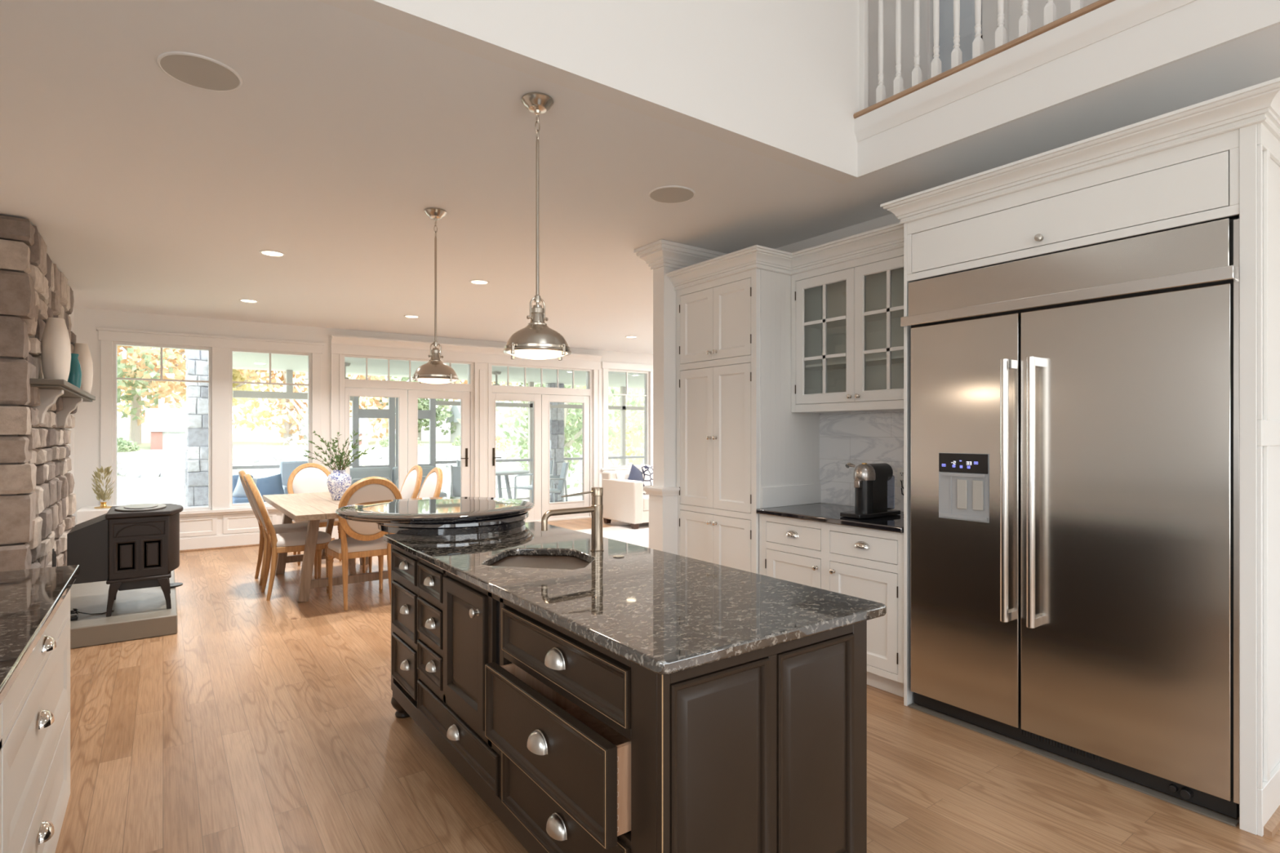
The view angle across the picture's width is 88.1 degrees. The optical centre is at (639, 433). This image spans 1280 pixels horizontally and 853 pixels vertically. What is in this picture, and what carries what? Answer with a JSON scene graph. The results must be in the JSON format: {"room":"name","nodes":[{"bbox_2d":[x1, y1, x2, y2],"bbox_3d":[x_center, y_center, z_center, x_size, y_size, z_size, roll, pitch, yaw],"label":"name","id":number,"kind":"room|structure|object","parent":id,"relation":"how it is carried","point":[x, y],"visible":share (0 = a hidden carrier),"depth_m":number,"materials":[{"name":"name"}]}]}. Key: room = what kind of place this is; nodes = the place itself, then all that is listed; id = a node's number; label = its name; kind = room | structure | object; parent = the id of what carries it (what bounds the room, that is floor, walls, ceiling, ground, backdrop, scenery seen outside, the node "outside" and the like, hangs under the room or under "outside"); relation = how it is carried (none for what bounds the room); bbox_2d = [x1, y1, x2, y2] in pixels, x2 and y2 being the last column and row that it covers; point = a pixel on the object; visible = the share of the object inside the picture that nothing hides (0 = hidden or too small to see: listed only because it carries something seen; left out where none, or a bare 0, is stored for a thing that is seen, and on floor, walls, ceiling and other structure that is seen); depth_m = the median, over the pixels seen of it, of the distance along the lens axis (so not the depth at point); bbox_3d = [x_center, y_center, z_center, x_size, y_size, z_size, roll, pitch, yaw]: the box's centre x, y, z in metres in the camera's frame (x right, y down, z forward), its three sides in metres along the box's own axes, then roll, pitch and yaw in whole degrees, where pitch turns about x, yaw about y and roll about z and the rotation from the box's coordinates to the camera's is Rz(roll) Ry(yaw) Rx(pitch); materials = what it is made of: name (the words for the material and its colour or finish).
{"room":"kitchen","nodes":[
{"label":"kitchen","id":0,"kind":"room"},
{"bbox_2d":[74,307,653,537],"bbox_3d":[-1.760,0.010,10.138,10.807,2.730,0.160,0,0,-34],"label":"wall","id":1,"kind":"structure","parent":0,"point":[87,415],"depth_m":7.81,"materials":[{"name":"white paint"}]},
{"bbox_2d":[112,341,211,511],"bbox_3d":[-5.494,-0.053,7.633,0.924,1.927,0.090,0,0,-34],"label":"window","id":2,"kind":"structure","parent":1,"relation":"in","point":[115,378],"depth_m":7.54,"materials":[{"name":"white paint"}]},
{"bbox_2d":[73,511,326,550],"bbox_3d":[-1.752,1.175,10.037,10.707,0.400,0.018,0,0,-34],"label":"baseboard","id":3,"kind":"structure","parent":1,"relation":"attached to","point":[206,526],"depth_m":7.86,"materials":[{"name":"white paint"}]},
{"bbox_2d":[96,327,324,516],"bbox_3d":[-5.013,-0.090,7.892,2.301,2.120,0.155,0,0,-34],"label":"trim","id":4,"kind":"structure","parent":1,"relation":"attached to","point":[220,345],"depth_m":7.84,"materials":[{"name":"white paint"}]},
{"bbox_2d":[229,348,311,506],"bbox_3d":[-4.592,-0.065,8.237,0.894,1.910,0.090,0,0,-34],"label":"window","id":5,"kind":"structure","parent":1,"relation":"in","point":[231,350],"depth_m":8.15,"materials":[{"name":"white paint"}]},
{"bbox_2d":[341,354,474,497],"bbox_3d":[-3.187,0.175,9.158,1.791,2.400,0.202,0,0,-34],"label":"door","id":6,"kind":"structure","parent":1,"relation":"in","point":[408,393],"depth_m":9.13,"materials":[{"name":"white paint"}]},
{"bbox_2d":[330,343,599,539],"bbox_3d":[-2.324,0.110,9.640,4.003,2.530,0.040,0,0,-34],"label":"trim","id":7,"kind":"structure","parent":1,"relation":"attached to","point":[482,362],"depth_m":9.62,"materials":[{"name":"white paint"}]},
{"bbox_2d":[330,334,602,361],"bbox_3d":[-2.303,-1.205,9.609,4.003,0.100,0.115,0,0,-34],"label":"trim","id":8,"kind":"structure","parent":1,"relation":"attached to","point":[341,340],"depth_m":9.15,"materials":[{"name":"white paint"}]},
{"bbox_2d":[489,363,592,522],"bbox_3d":[-1.528,0.175,10.268,1.761,2.400,0.202,0,0,-34],"label":"door","id":9,"kind":"structure","parent":1,"relation":"in","point":[541,397],"depth_m":10.24,"materials":[{"name":"white paint"}]},
{"bbox_2d":[600,361,653,471],"bbox_3d":[0.711,-0.265,11.726,3.292,1.800,0.150,0,0,-34],"label":"trim","id":10,"kind":"structure","parent":1,"relation":"attached to","point":[606,366],"depth_m":10.85,"materials":[{"name":"white paint"}]},
{"bbox_2d":[608,368,648,467],"bbox_3d":[-0.223,-0.240,11.161,0.840,1.630,0.090,0,0,-34],"label":"window","id":11,"kind":"structure","parent":1,"relation":"in","point":[646,395],"depth_m":11.35,"materials":[{"name":"white paint"}]},
{"bbox_2d":[232,351,644,388],"bbox_3d":[-1.027,-1.110,13.007,12.450,0.130,2.900,0,0,-36],"label":"transom windows","id":12,"kind":"structure","parent":0,"point":[246,361],"depth_m":10.99,"materials":[{"name":"white"}]},
{"bbox_2d":[555,497,582,502],"bbox_3d":[-0.920,1.485,13.004,12.280,0.100,2.930,0,0,-36],"label":"floor","id":13,"kind":"structure","parent":0,"point":[569,500],"depth_m":14.18,"materials":[{"name":"grey"}]},
{"bbox_2d":[232,475,266,503],"bbox_3d":[-5.398,1.015,9.330,0.680,0.840,0.650,0,0,-36],"label":"loveseat","id":14,"kind":"object","parent":13,"relation":"on","point":[235,500],"visible":0.12,"depth_m":9.18,"materials":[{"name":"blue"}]},
{"bbox_2d":[232,475,253,493],"bbox_3d":[-5.665,0.745,9.402,0.290,0.300,0.160,0,0,-36],"label":"cushion","id":15,"kind":"object","parent":14,"relation":"on","point":[235,477],"depth_m":9.29,"materials":[{"name":"white fabric"}]},
{"bbox_2d":[256,473,284,496],"bbox_3d":[-5.293,0.795,9.425,0.411,0.418,0.226,0,0,-36],"label":"pillow","id":16,"kind":"object","parent":14,"relation":"on","point":[272,485],"visible":0.61,"depth_m":9.39,"materials":[{"name":"blue fabric"}]},
{"bbox_2d":[349,465,447,497],"bbox_3d":[-3.837,0.990,10.431,1.420,0.890,0.750,0,0,-36],"label":"outdoor sofa","id":17,"kind":"object","parent":13,"relation":"on","point":[357,474],"visible":0.16,"depth_m":10.49,"materials":[{"name":"grey fabric"}]},
{"bbox_2d":[349,466,391,485],"bbox_3d":[-4.282,0.750,10.450,0.680,0.410,0.160,0,0,-36],"label":"cushion","id":18,"kind":"object","parent":17,"relation":"on","point":[382,472],"depth_m":10.38,"materials":[{"name":"grey fabric"}]},
{"bbox_2d":[391,465,434,491],"bbox_3d":[-3.714,0.750,10.859,0.680,0.410,0.160,0,0,-36],"label":"cushion","id":19,"kind":"object","parent":17,"relation":"on","point":[426,469],"depth_m":10.84,"materials":[{"name":"grey fabric"}]},
{"bbox_2d":[232,369,644,502],"bbox_3d":[-1.714,0.195,13.929,12.285,2.480,0.100,0,0,-36],"label":"porch railing","id":20,"kind":"object","parent":13,"relation":"on","point":[288,394],"visible":0.41,"depth_m":13.43,"materials":[{"name":"grey wood"}]},
{"bbox_2d":[351,396,395,468],"bbox_3d":[-4.729,0.300,11.754,0.720,2.250,0.060,0,0,-36],"label":"screen door","id":21,"kind":"structure","parent":20,"relation":"attached to","point":[357,413],"depth_m":11.74,"materials":[{"name":"grey wood"}]},
{"bbox_2d":[395,397,435,467],"bbox_3d":[-4.129,0.300,12.187,0.720,2.250,0.060,0,0,-36],"label":"screen door","id":22,"kind":"structure","parent":20,"relation":"attached to","point":[422,414],"depth_m":12.32,"materials":[{"name":"grey"}]},
{"bbox_2d":[495,469,529,498],"bbox_3d":[-2.582,1.058,11.700,1.250,0.767,1.250,0,0,-36],"label":"outdoor table","id":23,"kind":"object","parent":13,"relation":"on","point":[506,473],"visible":0.43,"depth_m":11.64,"materials":[{"name":"white"}]},
{"bbox_2d":[545,382,564,502],"bbox_3d":[-1.798,0.195,13.960,0.348,2.481,0.274,0,0,-36],"label":"porch column","id":24,"kind":"structure","parent":13,"relation":"on","point":[557,415],"depth_m":13.86,"materials":[{"name":"grey stone"}]},
{"bbox_2d":[316,0,858,183],"bbox_3d":[-0.487,-2.639,2.384,4.000,2.571,0.104,0,0,-36],"label":"wall","id":25,"kind":"structure","parent":0,"point":[777,80],"depth_m":2.85,"materials":[{"name":"white paint"}]},
{"bbox_2d":[0,0,1279,354],"bbox_3d":[1.569,-1.505,5.262,11.100,0.300,12.700,0,0,-36],"label":"ceiling","id":26,"kind":"structure","parent":0,"point":[150,191],"depth_m":3.43,"materials":[{"name":"white paint"}]},
{"bbox_2d":[156,51,242,91],"bbox_3d":[-1.647,-1.351,2.480,0.268,0.008,0.268,0,0,-36],"label":"ceiling speaker","id":27,"kind":"object","parent":26,"relation":"attached to","point":[196,70],"visible":1,"depth_m":2.47,"materials":[{"name":"white paint"}]},
{"bbox_2d":[411,208,458,384],"bbox_3d":[-1.248,-0.828,4.038,0.277,1.053,0.277,0,0,-36],"label":"pendant lamp","id":28,"kind":"object","parent":26,"relation":"hanging from","point":[434,371],"visible":1,"depth_m":4.00,"materials":[{"name":"silver metal"}]},
{"bbox_2d":[502,92,571,360],"bbox_3d":[-0.417,-0.828,2.689,0.277,1.053,0.277,0,0,-36],"label":"pendant lamp","id":29,"kind":"object","parent":26,"relation":"hanging from","point":[536,340],"visible":1,"depth_m":2.64,"materials":[{"name":"silver metal"}]},
{"bbox_2d":[528,302,546,324],"bbox_3d":[-0.417,-0.483,2.689,0.078,0.093,0.078,0,0,-36],"label":"socket","id":30,"kind":"object","parent":29,"relation":"attached to","point":[537,313],"depth_m":2.67,"materials":[{"name":"metal"}]},
{"bbox_2d":[648,185,695,203],"bbox_3d":[0.181,-1.351,3.753,0.268,0.008,0.268,0,0,-36],"label":"ceiling speaker","id":31,"kind":"object","parent":26,"relation":"attached to","point":[671,193],"visible":1,"depth_m":3.74,"materials":[{"name":"white paint"}]},
{"bbox_2d":[648,266,679,555],"bbox_3d":[0.420,0.011,5.013,0.755,2.729,0.170,0,0,-36],"label":"column","id":32,"kind":"structure","parent":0,"point":[663,510],"depth_m":4.79,"materials":[{"name":"white paint"}]},
{"bbox_2d":[634,239,726,270],"bbox_3d":[0.450,-1.276,5.035,0.980,0.152,0.330,0,0,-36],"label":"trim","id":33,"kind":"structure","parent":32,"relation":"attached to","point":[660,253],"depth_m":4.78,"materials":[{"name":"white paint"}]},
{"bbox_2d":[55,517,1279,852],"bbox_3d":[1.598,1.435,5.221,11.100,0.120,12.600,0,0,-36],"label":"floor","id":34,"kind":"structure","parent":0,"point":[260,725],"depth_m":2.73,"materials":[{"name":"brown wood"}]},
{"bbox_2d":[0,589,70,852],"bbox_3d":[-1.232,0.941,0.652,0.754,0.868,3.700,0,0,-36],"label":"base cabinet","id":35,"kind":"object","parent":34,"relation":"on","point":[35,711],"visible":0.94,"depth_m":1.76,"materials":[{"name":"white paint"}]},
{"bbox_2d":[0,564,79,705],"bbox_3d":[-1.241,0.490,0.662,0.752,0.031,3.725,0,0,-36],"label":"countertop","id":36,"kind":"structure","parent":35,"relation":"on","point":[30,598],"depth_m":1.80,"materials":[{"name":"stone"}]},
{"bbox_2d":[0,215,95,571],"bbox_3d":[-4.717,0.012,5.082,0.657,2.726,2.618,0,0,-36],"label":"stone chimney","id":37,"kind":"object","parent":34,"relation":"on","point":[38,503],"visible":0.73,"depth_m":4.25,"materials":[{"name":"brown"}]},
{"bbox_2d":[40,317,71,381],"bbox_3d":[-4.037,-0.572,4.572,0.158,0.440,0.158,0,0,-36],"label":"vase","id":38,"kind":"object","parent":37,"relation":"on","point":[55,345],"visible":0.81,"depth_m":4.52,"materials":[{"name":"beige ceramic"}]},
{"bbox_2d":[29,377,95,401],"bbox_3d":[-4.570,-0.324,5.273,0.196,0.054,2.480,0,0,-36],"label":"mantel shelf","id":39,"kind":"object","parent":37,"relation":"attached to","point":[71,392],"depth_m":4.46,"materials":[{"name":"white stone"}]},
{"bbox_2d":[73,342,93,393],"bbox_3d":[-5.147,-0.587,6.090,0.171,0.471,0.171,0,0,-36],"label":"vase","id":40,"kind":"object","parent":37,"relation":"on","point":[85,359],"visible":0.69,"depth_m":6.06,"materials":[{"name":"beige ceramic"}]},
{"bbox_2d":[75,504,128,524],"bbox_3d":[-5.566,1.075,6.897,0.440,0.600,0.500,0,0,-36],"label":"chest","id":41,"kind":"object","parent":34,"relation":"on","point":[84,513],"visible":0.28,"depth_m":6.64,"materials":[{"name":"white paint"}]},
{"bbox_2d":[91,466,114,508],"bbox_3d":[-5.557,0.554,6.845,0.203,0.438,0.191,0,0,-36],"label":"dried plant","id":42,"kind":"object","parent":41,"relation":"on","point":[104,495],"visible":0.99,"depth_m":6.82,"materials":[{"name":"green plant"}]},
{"bbox_2d":[70,569,177,648],"bbox_3d":[-4.060,1.309,5.068,0.822,0.132,1.930,0,0,-36],"label":"hearth slab","id":43,"kind":"object","parent":34,"relation":"on","point":[139,613],"visible":0.52,"depth_m":4.52,"materials":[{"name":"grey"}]},
{"bbox_2d":[66,503,182,617],"bbox_3d":[-3.679,0.885,4.765,0.637,0.713,0.610,0,0,-36],"label":"stove","id":44,"kind":"object","parent":43,"relation":"on","point":[136,546],"visible":0.98,"depth_m":4.55,"materials":[{"name":"brown metal"}]},
{"bbox_2d":[238,470,319,585],"bbox_3d":[-3.385,0.857,6.214,0.664,1.040,0.482,0,0,-36],"label":"dining chair","id":45,"kind":"object","parent":34,"relation":"on","point":[300,526],"visible":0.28,"depth_m":6.14,"materials":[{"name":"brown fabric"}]},
{"bbox_2d":[240,477,258,519],"bbox_3d":[-3.565,0.597,6.084,0.179,0.428,0.391,0,0,-36],"label":"cushion","id":46,"kind":"object","parent":45,"relation":"on","point":[242,481],"depth_m":6.01,"materials":[{"name":"grey fabric"}]},
{"bbox_2d":[272,522,319,533],"bbox_3d":[-3.298,0.905,6.277,0.450,0.067,0.470,0,0,-36],"label":"seat cushion","id":47,"kind":"object","parent":45,"relation":"on","point":[300,526],"depth_m":6.14,"materials":[{"name":"grey fabric"}]},
{"bbox_2d":[243,473,331,600],"bbox_3d":[-3.017,0.857,5.678,0.664,1.040,0.482,0,0,-36],"label":"dining chair","id":48,"kind":"object","parent":34,"relation":"on","point":[277,544],"visible":0.84,"depth_m":5.50,"materials":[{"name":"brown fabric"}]},
{"bbox_2d":[246,481,269,528],"bbox_3d":[-3.197,0.597,5.548,0.179,0.428,0.391,0,0,-36],"label":"cushion","id":49,"kind":"object","parent":48,"relation":"on","point":[253,491],"depth_m":5.41,"materials":[{"name":"grey fabric"}]},
{"bbox_2d":[275,530,331,546],"bbox_3d":[-2.930,0.905,5.741,0.450,0.067,0.470,0,0,-36],"label":"seat cushion","id":50,"kind":"object","parent":48,"relation":"on","point":[298,539],"depth_m":5.60,"materials":[{"name":"grey fabric"}]},
{"bbox_2d":[287,462,341,565],"bbox_3d":[-3.542,0.857,7.211,0.482,1.040,0.664,0,0,-36],"label":"dining chair","id":51,"kind":"object","parent":34,"relation":"on","point":[308,477],"visible":0.37,"depth_m":7.36,"materials":[{"name":"grey fabric"}]},
{"bbox_2d":[292,466,329,493],"bbox_3d":[-3.672,0.597,7.391,0.391,0.428,0.179,0,0,-36],"label":"cushion","id":52,"kind":"object","parent":51,"relation":"on","point":[304,479],"depth_m":7.37,"materials":[{"name":"grey fabric"}]},
{"bbox_2d":[262,492,403,602],"bbox_3d":[-2.731,0.997,6.044,1.040,0.764,2.000,0,0,-36],"label":"dining table","id":53,"kind":"object","parent":34,"relation":"on","point":[313,508],"visible":0.38,"depth_m":5.59,"materials":[{"name":"beige wood"}]},
{"bbox_2d":[303,430,375,500],"bbox_3d":[-2.823,0.285,6.111,0.600,0.656,0.466,0,0,-6],"label":"vase","id":54,"kind":"object","parent":53,"relation":"on","point":[338,482],"visible":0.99,"depth_m":6.03,"materials":[{"name":"blue ceramic"}]},
{"bbox_2d":[326,469,351,500],"bbox_3d":[-2.768,0.476,6.086,0.208,0.274,0.208,0,0,-36],"label":"jar","id":55,"kind":"object","parent":54,"relation":"on","point":[338,482],"depth_m":6.02,"materials":[{"name":"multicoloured ceramic"}]},
{"bbox_2d":[326,476,402,610],"bbox_3d":[-2.243,0.857,5.375,0.482,1.040,0.664,0,0,-36],"label":"dining chair","id":56,"kind":"object","parent":34,"relation":"on","point":[366,540],"visible":0.77,"depth_m":5.20,"materials":[{"name":"brown wood"}]},
{"bbox_2d":[327,536,387,553],"bbox_3d":[-2.306,0.905,5.462,0.470,0.067,0.450,0,0,-36],"label":"seat cushion","id":57,"kind":"object","parent":56,"relation":"on","point":[378,545],"depth_m":5.30,"materials":[{"name":"grey fabric"}]},
{"bbox_2d":[346,484,395,535],"bbox_3d":[-2.113,0.597,5.195,0.391,0.428,0.179,0,0,-36],"label":"cushion","id":58,"kind":"object","parent":56,"relation":"on","point":[356,493],"depth_m":5.15,"materials":[{"name":"grey fabric"}]},
{"bbox_2d":[354,465,422,573],"bbox_3d":[-2.595,0.857,6.796,0.664,1.040,0.482,0,0,-36],"label":"dining chair","id":59,"kind":"object","parent":34,"relation":"on","point":[410,489],"visible":0.33,"depth_m":6.83,"materials":[{"name":"grey fabric"}]},
{"bbox_2d":[400,469,417,498],"bbox_3d":[-2.415,0.597,6.926,0.179,0.428,0.391,0,0,-36],"label":"cushion","id":60,"kind":"object","parent":59,"relation":"on","point":[410,483],"depth_m":6.88,"materials":[{"name":"grey fabric"}]},
{"bbox_2d":[368,466,443,583],"bbox_3d":[-2.252,0.857,6.353,0.664,1.040,0.482,0,0,-36],"label":"dining chair","id":61,"kind":"object","parent":34,"relation":"on","point":[432,485],"visible":0.25,"depth_m":6.41,"materials":[{"name":"grey fabric"}]},
{"bbox_2d":[418,471,436,497],"bbox_3d":[-2.072,0.597,6.483,0.179,0.428,0.391,0,0,-36],"label":"cushion","id":62,"kind":"object","parent":61,"relation":"on","point":[428,488],"depth_m":6.46,"materials":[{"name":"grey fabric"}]},
{"bbox_2d":[576,523,648,547],"bbox_3d":[1.660,1.369,9.366,4.750,0.011,2.850,0,0,-36],"label":"area rug","id":63,"kind":"object","parent":34,"relation":"on","point":[640,536],"visible":0.02,"depth_m":8.98,"materials":[{"name":"white fabric"}]},
{"bbox_2d":[601,469,648,528],"bbox_3d":[0.519,0.969,10.312,2.115,0.788,0.880,0,0,-36],"label":"sofa","id":64,"kind":"object","parent":63,"relation":"on","point":[624,500],"visible":0.4,"depth_m":9.56,"materials":[{"name":"white fabric"}]},
{"bbox_2d":[391,544,866,852],"bbox_3d":[-0.315,0.954,2.556,0.845,0.843,2.190,0,0,-36],"label":"kitchen island","id":65,"kind":"object","parent":34,"relation":"on","point":[574,744],"visible":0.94,"depth_m":1.79,"materials":[{"name":"brown paint"}]},
{"bbox_2d":[383,521,886,675],"bbox_3d":[-0.269,0.515,2.592,0.841,0.031,2.241,0,0,-36],"label":"island countertop","id":66,"kind":"structure","parent":65,"relation":"on","point":[661,612],"depth_m":2.02,"materials":[{"name":"grey stone"}]},
{"bbox_2d":[335,497,533,535],"bbox_3d":[-1.119,0.452,3.680,1.048,0.094,1.048,0,0,-36],"label":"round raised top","id":67,"kind":"object","parent":66,"relation":"on","point":[433,516],"visible":1,"depth_m":3.38,"materials":[{"name":"black stone"}]},
{"bbox_2d":[541,487,604,551],"bbox_3d":[-0.281,0.365,2.742,0.301,0.269,0.059,0,0,-36],"label":"faucet","id":68,"kind":"object","parent":66,"relation":"on","point":[596,509],"visible":1,"depth_m":2.79,"materials":[{"name":"silver metal"}]},
{"bbox_2d":[665,244,821,573],"bbox_3d":[0.735,0.113,4.606,0.709,2.524,0.899,0,0,-36],"label":"pantry cabinet","id":69,"kind":"object","parent":34,"relation":"on","point":[741,449],"visible":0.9,"depth_m":4.36,"materials":[{"name":"white paint"}]},
{"bbox_2d":[759,514,903,697],"bbox_3d":[1.276,0.941,3.929,0.623,0.868,1.012,0,0,-36],"label":"base cabinet","id":70,"kind":"object","parent":34,"relation":"on","point":[864,563],"visible":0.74,"depth_m":3.60,"materials":[{"name":"white paint"}]},
{"bbox_2d":[755,502,903,533],"bbox_3d":[1.273,0.491,3.925,0.618,0.030,1.010,0,0,-36],"label":"countertop","id":71,"kind":"structure","parent":70,"relation":"on","point":[818,512],"depth_m":3.82,"materials":[{"name":"black stone"}]},
{"bbox_2d":[840,462,900,519],"bbox_3d":[1.324,0.321,3.806,0.370,0.306,0.155,0,0,-36],"label":"coffee machine","id":72,"kind":"object","parent":71,"relation":"on","point":[870,482],"visible":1,"depth_m":3.74,"materials":[{"name":"black plastic"}]},
{"bbox_2d":[900,217,1239,826],"bbox_3d":[1.909,0.309,2.959,0.660,2.129,1.277,0,0,-36],"label":"refrigerator","id":73,"kind":"object","parent":34,"relation":"on","point":[1075,412],"visible":1,"depth_m":2.66,"materials":[{"name":"silver metal"}]},
{"bbox_2d":[880,77,1279,838],"bbox_3d":[1.942,0.107,2.953,0.696,2.536,1.502,0,0,-36],"label":"refrigerator surround","id":74,"kind":"object","parent":34,"relation":"on","point":[1217,158],"visible":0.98,"depth_m":2.42,"materials":[{"name":"white paint"}]},
{"bbox_2d":[776,213,902,511],"bbox_3d":[2.764,0.010,2.536,0.150,2.730,6.880,0,0,-36],"label":"wall","id":75,"kind":"structure","parent":0,"point":[891,219],"depth_m":4.38,"materials":[{"name":"white paint"}]},
{"bbox_2d":[791,222,903,413],"bbox_3d":[1.369,-0.642,3.996,0.384,1.014,1.010,0,0,-36],"label":"upper cabinet","id":76,"kind":"object","parent":75,"relation":"attached to","point":[847,293],"visible":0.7,"depth_m":4.10,"materials":[{"name":"white paint"}]},
{"bbox_2d":[805,305,903,370],"bbox_3d":[1.414,-0.573,4.031,0.250,0.295,0.961,0,0,-36],"label":"shelf","id":77,"kind":"object","parent":76,"relation":"attached to","point":[875,325],"depth_m":4.18,"materials":[{"name":"white paint"}]},
{"bbox_2d":[819,410,903,511],"bbox_3d":[1.529,0.165,4.111,0.010,0.620,1.020,0,0,-36],"label":"backsplash","id":78,"kind":"structure","parent":75,"relation":"attached to","point":[856,438],"depth_m":4.29,"materials":[{"name":"white stone"}]},
{"bbox_2d":[868,0,1098,106],"bbox_3d":[3.023,-2.797,1.792,1.000,2.255,5.370,0,0,-36],"label":"wall","id":79,"kind":"structure","parent":0,"point":[1036,7],"depth_m":3.81,"materials":[{"name":"white paint"}]},
{"bbox_2d":[938,0,982,73],"bbox_3d":[1.918,-2.650,3.988,0.023,1.950,0.300,0,0,-36],"label":"door","id":80,"kind":"structure","parent":79,"relation":"in","point":[967,24],"depth_m":4.02,"materials":[{"name":"white paint"}]},
{"bbox_2d":[919,0,1008,81],"bbox_3d":[1.903,-2.697,3.920,0.498,2.055,0.134,0,0,30],"label":"trim","id":81,"kind":"structure","parent":79,"relation":"attached to","point":[989,7],"depth_m":4.00,"materials":[{"name":"white paint"}]},
{"bbox_2d":[853,0,1279,177],"bbox_3d":[2.657,-1.505,1.405,0.046,0.300,5.170,0,0,-36],"label":"trim","id":82,"kind":"structure","parent":79,"relation":"attached to","point":[1114,42],"depth_m":2.72,"materials":[{"name":"white paint"}]},
{"bbox_3d":[3.539,-1.662,2.102,2.200,0.015,5.270,0,0,-36],"label":"floor","id":83,"kind":"structure","parent":0,"visible":0},
{"bbox_2d":[853,0,1115,118],"bbox_3d":[2.691,-2.130,1.429,0.144,0.950,5.170,0,0,-36],"label":"balustrade","id":84,"kind":"object","parent":83,"relation":"on","point":[1077,9],"visible":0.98,"depth_m":3.16,"materials":[{"name":"white wood"}]},
{"label":"outside","id":85,"kind":"structure","parent":0,"visible":0},
{"bbox_2d":[117,434,631,478],"bbox_3d":[-41.105,2.075,91.183,360.000,3.800,64.000,0,0,-36],"label":"ground","id":86,"kind":"structure","parent":85,"point":[245,446],"depth_m":68.60,"materials":[{"name":"beige"}]},
{"bbox_2d":[117,346,179,420],"bbox_3d":[-55.362,-7.164,64.254,18.055,17.500,17.626,0,0,-36],"label":"tree","id":87,"kind":"object","parent":86,"relation":"on","point":[121,374],"visible":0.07,"depth_m":67.50,"materials":[{"name":"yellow plant"}]},
{"bbox_2d":[117,345,186,444],"bbox_3d":[-56.519,-9.447,73.811,18.404,21.665,18.956,0,0,-36],"label":"tree","id":88,"kind":"object","parent":86,"relation":"on","point":[166,388],"visible":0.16,"depth_m":71.73,"materials":[{"name":"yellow plant"}]},
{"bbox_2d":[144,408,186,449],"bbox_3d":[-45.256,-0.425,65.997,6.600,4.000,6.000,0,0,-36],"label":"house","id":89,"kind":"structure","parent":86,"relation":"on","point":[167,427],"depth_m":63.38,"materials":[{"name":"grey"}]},
{"bbox_2d":[168,349,297,431],"bbox_3d":[-50.296,-8.480,79.926,17.645,19.731,13.648,0,0,-36],"label":"tree","id":90,"kind":"object","parent":86,"relation":"on","point":[237,376],"visible":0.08,"depth_m":79.36,"materials":[{"name":"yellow plant"}]},
{"bbox_2d":[235,368,307,444],"bbox_3d":[-41.862,-7.599,77.712,13.682,17.970,12.579,0,0,-36],"label":"tree","id":91,"kind":"object","parent":86,"relation":"on","point":[286,433],"visible":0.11,"depth_m":77.05,"materials":[{"name":"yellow plant"}]},
{"bbox_2d":[293,374,390,439],"bbox_3d":[-37.629,-7.555,86.069,14.077,17.881,16.343,0,0,-36],"label":"tree","id":92,"kind":"object","parent":86,"relation":"on","point":[376,400],"visible":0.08,"depth_m":83.31,"materials":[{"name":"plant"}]},
{"bbox_2d":[117,448,620,477],"bbox_3d":[-20.521,2.962,69.361,73.393,2.559,4.800,0,0,-36],"label":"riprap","id":93,"kind":"object","parent":86,"relation":"on","point":[130,468],"visible":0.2,"depth_m":59.98,"materials":[{"name":"grey stone"}]},
{"bbox_2d":[372,376,456,442],"bbox_3d":[-30.352,-5.335,89.283,11.785,13.441,13.612,0,0,-36],"label":"tree","id":94,"kind":"object","parent":86,"relation":"on","point":[423,404],"visible":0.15,"depth_m":87.84,"materials":[{"name":"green plant"}]},
{"bbox_2d":[445,400,527,443],"bbox_3d":[-21.108,-1.425,90.810,9.000,6.000,7.000,0,0,-36],"label":"house","id":95,"kind":"structure","parent":86,"relation":"on","point":[455,409],"depth_m":89.33,"materials":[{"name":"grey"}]},
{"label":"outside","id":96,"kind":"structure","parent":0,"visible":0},
{"bbox_2d":[117,462,631,507],"bbox_3d":[-9.371,3.675,47.183,360.000,0.200,46.500,0,0,-36],"label":"river","id":97,"kind":"structure","parent":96,"point":[157,490],"depth_m":43.90,"materials":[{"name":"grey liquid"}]},
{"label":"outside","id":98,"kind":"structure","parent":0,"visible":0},
{"bbox_3d":[-8.804,2.975,12.207,120.000,0.200,10.900,0,0,-36],"label":"ground","id":99,"kind":"structure","parent":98,"visible":0},
{"bbox_2d":[183,349,208,507],"bbox_3d":[-6.714,0.425,10.061,0.377,4.902,0.330,0,0,-36],"label":"porch column","id":100,"kind":"structure","parent":99,"relation":"on","point":[196,454],"depth_m":9.94,"materials":[{"name":"grey stone"}]},
{"bbox_2d":[255,371,388,465],"bbox_3d":[-11.613,-0.183,24.654,5.459,7.537,4.773,0,0,-14],"label":"tree","id":101,"kind":"object","parent":99,"relation":"on","point":[292,443],"visible":0.2,"depth_m":24.87,"materials":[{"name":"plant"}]},
{"bbox_2d":[456,381,644,499],"bbox_3d":[-3.052,-1.083,21.159,5.445,7.939,6.545,0,0,-36],"label":"tree","id":102,"kind":"object","parent":99,"relation":"on","point":[575,433],"visible":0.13,"depth_m":20.83,"materials":[{"name":"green plant"}]},
{"bbox_2d":[568,385,644,465],"bbox_3d":[-0.340,-1.755,26.509,7.340,9.281,5.701,0,0,36],"label":"tree","id":103,"kind":"object","parent":99,"relation":"on","point":[636,441],"visible":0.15,"depth_m":26.18,"materials":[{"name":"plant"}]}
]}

